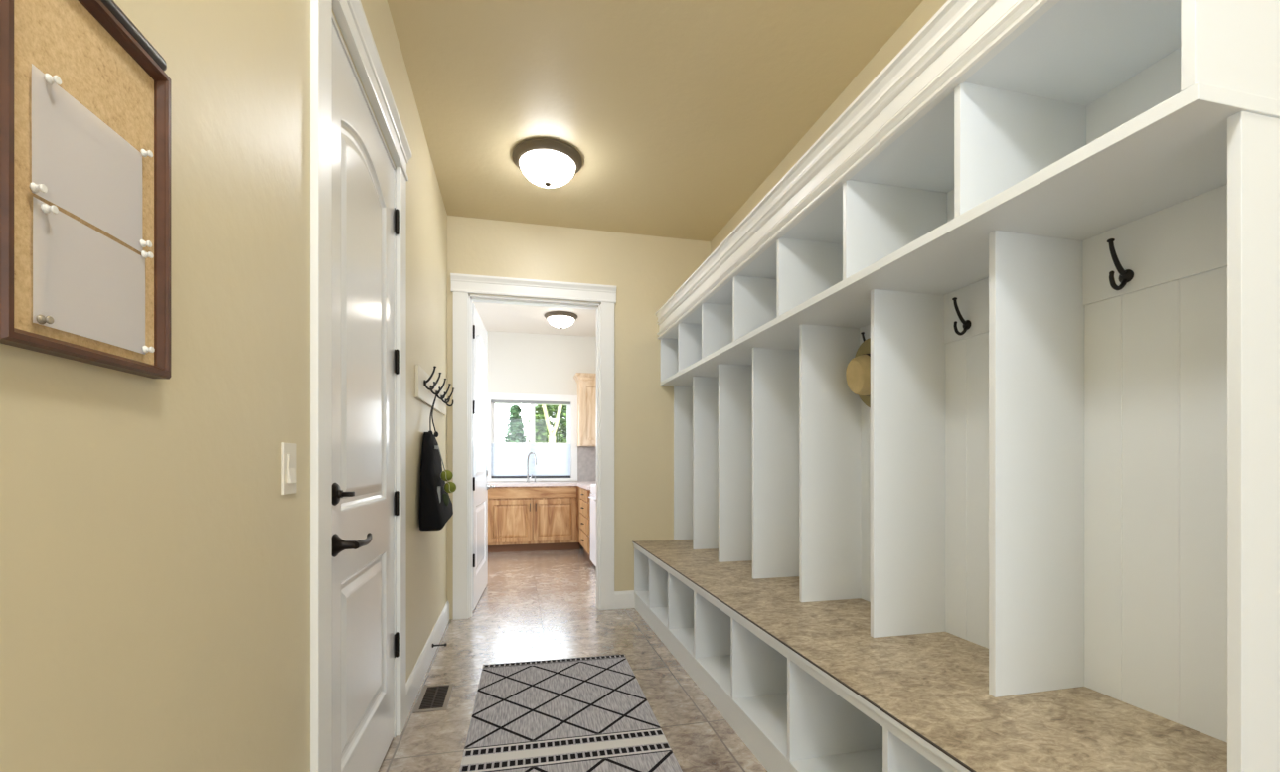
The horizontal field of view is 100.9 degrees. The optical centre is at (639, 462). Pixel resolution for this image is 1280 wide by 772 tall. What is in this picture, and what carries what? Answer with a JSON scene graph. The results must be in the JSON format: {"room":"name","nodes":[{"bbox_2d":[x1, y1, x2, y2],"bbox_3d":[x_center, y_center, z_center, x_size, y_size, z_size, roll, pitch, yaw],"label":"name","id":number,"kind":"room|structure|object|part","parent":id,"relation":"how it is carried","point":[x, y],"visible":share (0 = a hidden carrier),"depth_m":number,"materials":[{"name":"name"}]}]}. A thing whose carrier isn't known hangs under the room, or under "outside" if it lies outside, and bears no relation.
{"room":"mudroom","nodes":[
{"label":"mudroom","id":0,"kind":"room"},
{"bbox_2d":[0,0,447,771],"bbox_3d":[-0.814,-0.345,0.872,0.160,3.090,6.470,0,0,-13],"label":"wall","id":1,"kind":"structure","parent":0,"point":[155,560],"depth_m":0.88,"materials":[{"name":"beige paint"}]},
{"bbox_2d":[0,0,170,379],"bbox_3d":[-0.666,-0.342,0.645,0.024,0.440,0.260,0,0,-13],"label":"corkboard","id":2,"kind":"object","parent":1,"relation":"attached to","point":[97,62],"visible":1,"depth_m":0.63,"materials":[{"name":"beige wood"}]},
{"bbox_2d":[29,181,47,192],"bbox_3d":[-0.639,-0.292,0.562,0.010,0.010,0.010,0,0,-13],"label":"pin","id":3,"kind":"object","parent":2,"relation":"attached to","point":[36,188],"visible":1,"depth_m":0.56,"materials":[{"name":"white plastic"}]},
{"bbox_2d":[36,315,53,323],"bbox_3d":[-0.641,-0.154,0.570,0.010,0.010,0.010,0,0,-13],"label":"pin","id":4,"kind":"object","parent":2,"relation":"attached to","point":[41,319],"visible":1,"depth_m":0.57,"materials":[{"name":"beige plastic"}]},
{"bbox_2d":[41,203,58,213],"bbox_3d":[-0.642,-0.276,0.576,0.010,0.010,0.010,0,0,-13],"label":"pin","id":5,"kind":"object","parent":2,"relation":"attached to","point":[46,209],"visible":1,"depth_m":0.57,"materials":[{"name":"white plastic"}]},
{"bbox_2d":[44,73,61,84],"bbox_3d":[-0.643,-0.420,0.580,0.010,0.010,0.010,0,0,-13],"label":"pin","id":6,"kind":"object","parent":2,"relation":"attached to","point":[50,80],"visible":1,"depth_m":0.58,"materials":[{"name":"white plastic"}]},
{"bbox_2d":[31,63,143,252],"bbox_3d":[-0.663,-0.355,0.644,0.002,0.137,0.172,0,0,-13],"label":"paper sheet","id":7,"kind":"object","parent":2,"relation":"attached to","point":[87,170],"visible":1,"depth_m":0.63,"materials":[{"name":"white paper"}]},
{"bbox_2d":[32,196,145,354],"bbox_3d":[-0.665,-0.216,0.647,0.002,0.134,0.176,0,0,-13],"label":"paper sheet","id":8,"kind":"object","parent":2,"relation":"attached to","point":[91,285],"visible":1,"depth_m":0.63,"materials":[{"name":"white paper"}]},
{"bbox_2d":[100,0,166,70],"bbox_3d":[-0.658,-0.573,0.618,0.021,0.021,0.304,0,0,-13],"label":"wooden rod","id":9,"kind":"object","parent":2,"relation":"on","point":[110,5],"visible":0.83,"depth_m":0.70,"materials":[{"name":"black wood"}]},
{"bbox_2d":[139,239,152,247],"bbox_3d":[-0.677,-0.300,0.725,0.010,0.010,0.010,0,0,-13],"label":"pin","id":10,"kind":"object","parent":2,"relation":"attached to","point":[143,243],"visible":1,"depth_m":0.72,"materials":[{"name":"white plastic"}]},
{"bbox_2d":[141,149,153,157],"bbox_3d":[-0.677,-0.425,0.727,0.010,0.010,0.010,0,0,-13],"label":"pin","id":11,"kind":"object","parent":2,"relation":"attached to","point":[144,153],"visible":1,"depth_m":0.72,"materials":[{"name":"white plastic"}]},
{"bbox_2d":[141,250,154,258],"bbox_3d":[-0.678,-0.286,0.728,0.010,0.010,0.010,0,0,-13],"label":"pin","id":12,"kind":"object","parent":2,"relation":"attached to","point":[144,253],"visible":1,"depth_m":0.72,"materials":[{"name":"white plastic"}]},
{"bbox_2d":[142,345,155,352],"bbox_3d":[-0.678,-0.156,0.730,0.010,0.010,0.010,0,0,-13],"label":"pin","id":13,"kind":"object","parent":2,"relation":"attached to","point":[145,349],"visible":1,"depth_m":0.73,"materials":[{"name":"white plastic"}]},
{"bbox_2d":[281,442,297,494],"bbox_3d":[-0.807,0.014,1.223,0.013,0.118,0.071,0,0,-13],"label":"light switch","id":14,"kind":"object","parent":1,"relation":"attached to","point":[288,450],"visible":1,"depth_m":1.21,"materials":[{"name":"beige plastic"}]},
{"bbox_2d":[310,0,412,771],"bbox_3d":[-0.964,-0.116,1.892,0.133,2.632,1.123,0,0,-13],"label":"door","id":15,"kind":"structure","parent":1,"relation":"in","point":[358,194],"depth_m":1.75,"materials":[{"name":"white paint"}]},
{"bbox_3d":[-0.869,0.242,1.609,0.077,0.068,0.187,0,0,-13],"label":"lever handle","id":16,"kind":"part","parent":15,"relation":"part of","materials":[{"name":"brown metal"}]},
{"bbox_3d":[-0.949,-1.366,1.895,0.044,0.132,1.123,0,0,-13],"label":"head casing","id":17,"kind":"part","parent":15,"relation":"part of","materials":[{"name":"white paint"}]},
{"bbox_2d":[406,601,449,719],"bbox_3d":[-0.729,1.129,0.892,0.016,0.143,6.470,0,0,-13],"label":"baseboard","id":18,"kind":"structure","parent":1,"relation":"attached to","point":[413,684],"depth_m":2.97,"materials":[{"name":"white paint"}]},
{"bbox_2d":[415,364,454,415],"bbox_3d":[-1.259,-0.438,3.303,0.082,0.196,1.115,0,0,-13],"label":"coat rack","id":19,"kind":"object","parent":1,"relation":"attached to","point":[426,388],"visible":1,"depth_m":3.12,"materials":[{"name":"beige paint"}]},
{"bbox_2d":[419,394,453,530],"bbox_3d":[-1.169,-0.027,3.060,0.138,0.777,0.568,0,0,-13],"label":"tote bag","id":20,"kind":"object","parent":19,"relation":"hanging from","point":[435,505],"visible":0.99,"depth_m":2.84,"materials":[{"name":"black fabric"}]},
{"bbox_3d":[-1.202,-0.288,3.061,0.020,0.255,0.165,0,0,-9],"label":"cord","id":21,"kind":"part","parent":20,"relation":"part of","materials":[{"name":"black fabric"}]},
{"bbox_3d":[-1.208,-0.288,3.112,0.032,0.255,0.068,0,0,-13],"label":"cord","id":22,"kind":"part","parent":20,"relation":"part of","materials":[{"name":"black fabric"}]},
{"bbox_2d":[440,470,453,480],"bbox_3d":[-1.107,0.075,3.027,0.066,0.066,0.066,0,0,9],"label":"tennis ball","id":23,"kind":"object","parent":20,"relation":"in","point":[446,475],"visible":1,"depth_m":3.01,"materials":[{"name":"fabric"}]},
{"bbox_2d":[444,481,456,492],"bbox_3d":[-1.091,0.143,3.036,0.066,0.066,0.066,0,0,9],"label":"tennis ball","id":24,"kind":"object","parent":20,"relation":"in","point":[449,487],"visible":1,"depth_m":3.01,"materials":[{"name":"fabric"}]},
{"bbox_2d":[432,642,447,647],"bbox_3d":[-1.223,1.115,3.226,0.084,0.026,0.026,0,0,-13],"label":"doorstop","id":25,"kind":"object","parent":1,"relation":"attached to","point":[444,644],"visible":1,"depth_m":3.23,"materials":[{"name":"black metal"}]},
{"bbox_2d":[486,330,596,481],"bbox_3d":[-1.573,-0.345,7.817,4.500,3.090,0.140,0,0,-13],"label":"wall","id":26,"kind":"structure","parent":0,"point":[518,363],"depth_m":7.76,"materials":[{"name":"white paint"}]},
{"bbox_2d":[487,392,577,480],"bbox_3d":[-1.594,-0.365,7.776,1.340,1.270,0.130,0,0,-13],"label":"window","id":27,"kind":"structure","parent":26,"relation":"in","point":[572,407],"depth_m":7.79,"materials":[{"name":"white paint"}]},
{"bbox_2d":[490,399,570,478],"bbox_3d":[-1.591,-0.340,7.764,1.140,1.137,0.028,0,0,-13],"label":"window shade","id":28,"kind":"object","parent":27,"relation":"attached to","point":[509,459],"visible":0.99,"depth_m":7.76,"materials":[{"name":"white fabric"}]},
{"bbox_3d":[-1.591,-0.284,7.764,1.140,0.018,0.024,0,0,-13],"label":"moving rail","id":29,"kind":"part","parent":28,"relation":"part of","materials":[{"name":"white plastic"}]},
{"bbox_3d":[-1.591,0.212,7.764,1.140,0.034,0.024,0,0,-13],"label":"rail","id":30,"kind":"part","parent":28,"relation":"part of","materials":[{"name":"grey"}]},
{"bbox_2d":[573,372,596,446],"bbox_3d":[-0.644,-0.760,7.775,0.630,1.040,0.365,0,0,-13],"label":"upper cabinet","id":31,"kind":"object","parent":26,"relation":"attached to","point":[586,383],"visible":0.34,"depth_m":7.61,"materials":[{"name":"brown wood"}]},
{"bbox_3d":[-0.644,-1.232,7.775,0.630,0.095,0.365,0,0,-13],"label":"crown","id":32,"kind":"part","parent":31,"relation":"part of","materials":[{"name":"brown wood"}]},
{"bbox_3d":[-0.600,-0.713,7.644,0.485,0.895,0.020,0,0,-13],"label":"cabinet door","id":33,"kind":"part","parent":31,"relation":"part of","materials":[{"name":"brown wood"}]},
{"bbox_3d":[-0.601,-0.713,7.647,0.365,0.775,0.010,0,0,-13],"label":"door panel","id":34,"kind":"part","parent":31,"relation":"part of","materials":[{"name":"brown wood"}]},
{"bbox_2d":[577,446,596,480],"bbox_3d":[-0.661,0.021,7.950,0.555,0.519,0.012,0,0,-13],"label":"backsplash","id":35,"kind":"structure","parent":26,"relation":"attached to","point":[586,456],"depth_m":7.91,"materials":[{"name":"beige tile"}]},
{"bbox_2d":[377,544,767,771],"bbox_3d":[-0.417,1.250,2.881,4.700,0.100,10.400,0,0,-13],"label":"floor","id":36,"kind":"structure","parent":0,"point":[534,605],"depth_m":3.34,"materials":[{"name":"tile"}]},
{"bbox_2d":[412,682,454,713],"bbox_3d":[-1.047,1.198,2.697,0.154,0.005,0.310,0,0,-13],"label":"floor vent","id":37,"kind":"object","parent":36,"relation":"in","point":[432,698],"visible":1,"depth_m":2.68,"materials":[{"name":"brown metal"}]},
{"bbox_2d":[419,685,449,709],"bbox_3d":[-1.047,1.198,2.697,0.110,0.004,0.266,0,0,-13],"label":"grille","id":38,"kind":"object","parent":37,"relation":"attached to","point":[431,697],"depth_m":2.69,"materials":[{"name":"brown"}]},
{"bbox_2d":[487,485,580,552],"bbox_3d":[-1.886,0.760,7.309,2.058,0.880,0.702,0,0,-13],"label":"base cabinet","id":39,"kind":"object","parent":36,"relation":"on","point":[532,518],"visible":0.62,"depth_m":7.10,"materials":[{"name":"brown wood"}]},
{"bbox_3d":[-1.726,0.780,7.032,0.573,0.560,0.020,0,0,-13],"label":"cabinet door","id":40,"kind":"part","parent":39,"relation":"part of","materials":[{"name":"brown wood"}]},
{"bbox_3d":[-1.727,0.780,7.035,0.453,0.440,0.010,0,0,-13],"label":"door panel","id":41,"kind":"part","parent":39,"relation":"part of","materials":[{"name":"brown wood"}]},
{"bbox_3d":[-1.438,0.408,7.099,1.165,0.140,0.020,0,0,-13],"label":"false drawer","id":42,"kind":"part","parent":39,"relation":"part of","materials":[{"name":"brown wood"}]},
{"bbox_2d":[487,480,596,489],"bbox_3d":[-1.479,0.300,6.889,2.660,0.038,1.710,0,0,-13],"label":"countertop","id":43,"kind":"structure","parent":39,"relation":"on","point":[583,484],"depth_m":7.12,"materials":[{"name":"stone"}]},
{"bbox_2d":[526,452,536,481],"bbox_3d":[-1.537,0.064,7.509,0.215,0.433,0.060,0,0,34],"label":"kitchen faucet","id":44,"kind":"object","parent":43,"relation":"on","point":[530,453],"visible":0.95,"depth_m":7.54,"materials":[{"name":"silver metal"}]},
{"bbox_3d":[-1.150,0.780,7.166,0.574,0.560,0.020,0,0,-13],"label":"cabinet door","id":45,"kind":"part","parent":39,"relation":"part of","materials":[{"name":"brown wood"}]},
{"bbox_3d":[-1.151,0.780,7.169,0.454,0.440,0.010,0,0,-13],"label":"door panel","id":46,"kind":"part","parent":39,"relation":"part of","materials":[{"name":"brown wood"}]},
{"bbox_2d":[459,653,682,771],"bbox_3d":[-0.299,1.197,2.193,0.845,0.006,2.070,0,0,-12],"label":"runner rug","id":47,"kind":"object","parent":36,"relation":"on","point":[586,714],"visible":1,"depth_m":2.42,"materials":[{"name":"grey fabric"}]},
{"bbox_2d":[579,486,590,558],"bbox_3d":[-0.441,0.760,6.803,0.672,0.880,1.050,0,0,-13],"label":"base cabinet","id":48,"kind":"object","parent":36,"relation":"on","point":[584,501],"visible":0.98,"depth_m":6.49,"materials":[{"name":"brown wood"}]},
{"bbox_3d":[-0.711,0.975,6.679,0.020,0.190,0.870,0,0,-13],"label":"drawer","id":49,"kind":"part","parent":48,"relation":"part of","materials":[{"name":"brown wood"}]},
{"bbox_3d":[-0.711,0.767,6.679,0.020,0.185,0.870,0,0,-13],"label":"drawer","id":50,"kind":"part","parent":48,"relation":"part of","materials":[{"name":"brown wood"}]},
{"bbox_3d":[-0.711,0.570,6.679,0.020,0.170,0.870,0,0,-13],"label":"drawer","id":51,"kind":"part","parent":48,"relation":"part of","materials":[{"name":"brown wood"}]},
{"bbox_3d":[-0.711,0.400,6.679,0.020,0.130,0.870,0,0,-13],"label":"drawer","id":52,"kind":"part","parent":48,"relation":"part of","materials":[{"name":"brown wood"}]},
{"bbox_2d":[588,482,596,568],"bbox_3d":[-0.233,0.723,5.946,0.643,0.955,0.685,0,0,-13],"label":"washing machine","id":53,"kind":"object","parent":36,"relation":"on","point":[592,497],"visible":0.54,"depth_m":5.93,"materials":[{"name":"white metal"}]},
{"bbox_3d":[-0.502,0.750,5.883,0.020,0.780,0.675,0,0,-13],"label":"door","id":54,"kind":"part","parent":53,"relation":"part of","materials":[{"name":"white metal"}]},
{"bbox_3d":[-0.500,0.302,5.883,0.016,0.095,0.675,0,0,-13],"label":"control panel","id":55,"kind":"part","parent":53,"relation":"part of","materials":[{"name":"white plastic"}]},
{"bbox_2d":[633,544,959,771],"bbox_3d":[0.683,0.935,2.707,0.677,0.530,3.580,0,0,-13],"label":"cubby shelves","id":56,"kind":"object","parent":36,"relation":"on","point":[791,718],"visible":0.47,"depth_m":2.25,"materials":[{"name":"white paint"}]},
{"bbox_3d":[0.368,1.141,2.633,0.018,0.118,3.580,0,0,-13],"label":"rail","id":57,"kind":"part","parent":56,"relation":"part of","materials":[{"name":"white paint"}]},
{"bbox_2d":[634,591,882,771],"bbox_3d":[0.676,1.073,2.705,0.660,0.018,3.580,0,0,-13],"label":"shelf","id":58,"kind":"object","parent":56,"relation":"attached to","point":[765,713],"depth_m":2.26,"materials":[{"name":"white paint"}]},
{"bbox_2d":[632,539,1227,771],"bbox_3d":[0.679,0.660,2.703,0.686,0.020,3.585,0,0,-13],"label":"bench","id":59,"kind":"object","parent":56,"relation":"on","point":[933,688],"visible":0.79,"depth_m":1.45,"materials":[{"name":"brown laminate"}]},
{"bbox_2d":[673,111,1279,771],"bbox_3d":[0.852,0.004,2.746,0.330,1.293,3.580,0,0,-13],"label":"divider","id":60,"kind":"object","parent":59,"relation":"on","point":[1078,485],"visible":0.98,"depth_m":1.48,"materials":[{"name":"white paint"}]},
{"bbox_3d":[1.109,-0.549,2.288,0.008,0.188,0.489,0,0,-13],"label":"hook rail","id":61,"kind":"part","parent":60,"relation":"part of","materials":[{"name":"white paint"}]},
{"bbox_2d":[952,297,970,335],"bbox_3d":[1.160,-0.528,1.915,0.065,0.136,0.036,0,0,-13],"label":"coat hook","id":62,"kind":"object","parent":60,"relation":"attached to","point":[966,324],"visible":1,"depth_m":1.91,"materials":[{"name":"black metal"}]},
{"bbox_3d":[1.225,-0.549,1.791,0.008,0.188,0.489,0,0,-13],"label":"hook rail","id":63,"kind":"part","parent":60,"relation":"part of","materials":[{"name":"white paint"}]},
{"bbox_2d":[655,0,1279,386],"bbox_3d":[0.777,-0.945,2.716,0.488,0.603,3.605,0,0,-13],"label":"cubby","id":64,"kind":"object","parent":60,"relation":"on","point":[1069,119],"visible":0.9,"depth_m":1.47,"materials":[{"name":"white paint"}]},
{"bbox_3d":[0.563,-1.138,2.666,0.048,0.216,3.605,0,0,-13],"label":"crown moulding","id":65,"kind":"part","parent":64,"relation":"part of","materials":[{"name":"white paint"}]},
{"bbox_3d":[1.006,-0.855,2.793,0.008,0.363,3.560,0,0,-13],"label":"panel","id":66,"kind":"part","parent":64,"relation":"part of","materials":[{"name":"white paint"}]},
{"bbox_2d":[1107,238,1133,290],"bbox_3d":[1.277,-0.528,1.413,0.065,0.136,0.036,0,0,-13],"label":"coat hook","id":67,"kind":"object","parent":60,"relation":"attached to","point":[1127,275],"visible":1,"depth_m":1.41,"materials":[{"name":"black metal"}]},
{"bbox_3d":[1.341,-0.549,1.295,0.008,0.188,0.489,0,0,-13],"label":"hook rail","id":68,"kind":"part","parent":60,"relation":"part of","materials":[{"name":"white paint"}]},
{"bbox_2d":[447,215,710,619],"bbox_3d":[-0.498,-0.345,4.336,2.234,3.090,0.130,0,0,-13],"label":"wall","id":69,"kind":"structure","parent":0,"point":[645,271],"depth_m":4.35,"materials":[{"name":"beige paint"}]},
{"bbox_2d":[450,273,616,620],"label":"door","id":70,"kind":"structure","parent":69,"relation":"in","point":[470,335],"depth_m":4.27,"materials":[{"name":"white paint"}]},
{"bbox_3d":[-1.437,0.235,5.095,0.077,0.068,0.187,0,0,-13],"label":"lever handle","id":71,"kind":"part","parent":70,"relation":"part of","materials":[{"name":"silver metal"}]},
{"bbox_3d":[-0.819,-1.370,4.171,1.279,0.132,0.044,0,0,-13],"label":"head casing","id":72,"kind":"part","parent":70,"relation":"part of","materials":[{"name":"white paint"}]},
{"bbox_2d":[614,590,634,609],"bbox_3d":[-0.128,1.129,4.347,0.177,0.143,0.016,0,0,-13],"label":"baseboard","id":73,"kind":"structure","parent":69,"relation":"attached to","point":[622,599],"depth_m":4.34,"materials":[{"name":"white paint"}]},
{"bbox_2d":[387,0,923,336],"bbox_3d":[-0.417,-1.940,2.881,4.700,0.100,10.400,0,0,-13],"label":"ceiling","id":74,"kind":"structure","parent":0,"point":[676,112],"depth_m":2.73,"materials":[{"name":"beige paint"}]},
{"bbox_2d":[511,138,582,187],"bbox_3d":[-0.574,-1.803,3.286,0.428,0.174,0.428,0,0,-13],"label":"ceiling light","id":75,"kind":"object","parent":74,"relation":"attached to","point":[546,162],"visible":1,"depth_m":3.18,"materials":[{"name":"white glass"}]},
{"bbox_3d":[-0.574,-1.795,3.286,0.342,0.122,0.342,0,0,-13],"label":"lamp shade","id":76,"kind":"part","parent":75,"relation":"part of","materials":[{"name":"white glass"}]},
{"bbox_2d":[544,311,577,328],"bbox_3d":[-1.016,-1.803,6.797,0.428,0.174,0.428,0,0,-13],"label":"ceiling light","id":77,"kind":"object","parent":74,"relation":"attached to","point":[559,319],"visible":1,"depth_m":6.68,"materials":[{"name":"white glass"}]},
{"bbox_3d":[-1.016,-1.795,6.797,0.342,0.122,0.342,0,0,-13],"label":"lamp shade","id":78,"kind":"part","parent":77,"relation":"part of","materials":[{"name":"white glass"}]},
{"bbox_2d":[710,0,947,253],"bbox_3d":[1.755,-0.345,1.540,0.880,3.090,6.600,0,0,-13],"label":"wall","id":79,"kind":"structure","parent":0,"point":[926,9],"depth_m":2.68,"materials":[{"name":"beige paint"}]},
{"bbox_3d":[1.041,-0.528,2.421,0.065,0.135,0.036,0,0,-13],"label":"coat hook","id":80,"kind":"object","parent":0,"visible":0},
{"bbox_2d":[845,337,870,407],"bbox_3d":[1.005,-0.396,2.353,0.137,0.316,0.294,0,0,-13],"label":"hat","id":81,"kind":"object","parent":80,"relation":"hanging from","point":[858,373],"visible":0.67,"depth_m":2.33,"materials":[{"name":"beige"}]},
{"bbox_3d":[0.990,-0.390,2.349,0.104,0.183,0.153,0,0,-13],"label":"crown","id":82,"kind":"part","parent":81,"relation":"part of","materials":[{"name":"beige fabric"}]},
{"label":"outside","id":83,"kind":"structure","parent":0,"visible":0},
{"bbox_3d":[-2.892,1.600,18.939,21.000,0.100,21.800,0,0,-13],"label":"lawn","id":84,"kind":"structure","parent":83,"visible":0},
{"bbox_2d":[494,431,529,442],"bbox_3d":[-3.173,0.299,15.019,3.187,2.507,0.962,0,0,-7],"label":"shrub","id":85,"kind":"object","parent":84,"relation":"on","point":[527,436],"visible":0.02,"depth_m":14.86,"materials":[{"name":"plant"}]},
{"bbox_2d":[503,404,526,442],"bbox_3d":[-3.223,0.028,13.624,0.796,3.045,0.808,0,0,-13],"label":"conifer tree","id":86,"kind":"object","parent":84,"relation":"on","point":[516,426],"visible":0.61,"depth_m":13.53,"materials":[{"name":"green plant"}]},
{"bbox_2d":[527,404,567,443],"bbox_3d":[-2.265,-0.109,13.729,1.353,3.315,1.321,0,0,-43],"label":"forked tree","id":87,"kind":"object","parent":84,"relation":"on","point":[543,413],"visible":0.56,"depth_m":13.43,"materials":[{"name":"green plant"}]}
]}

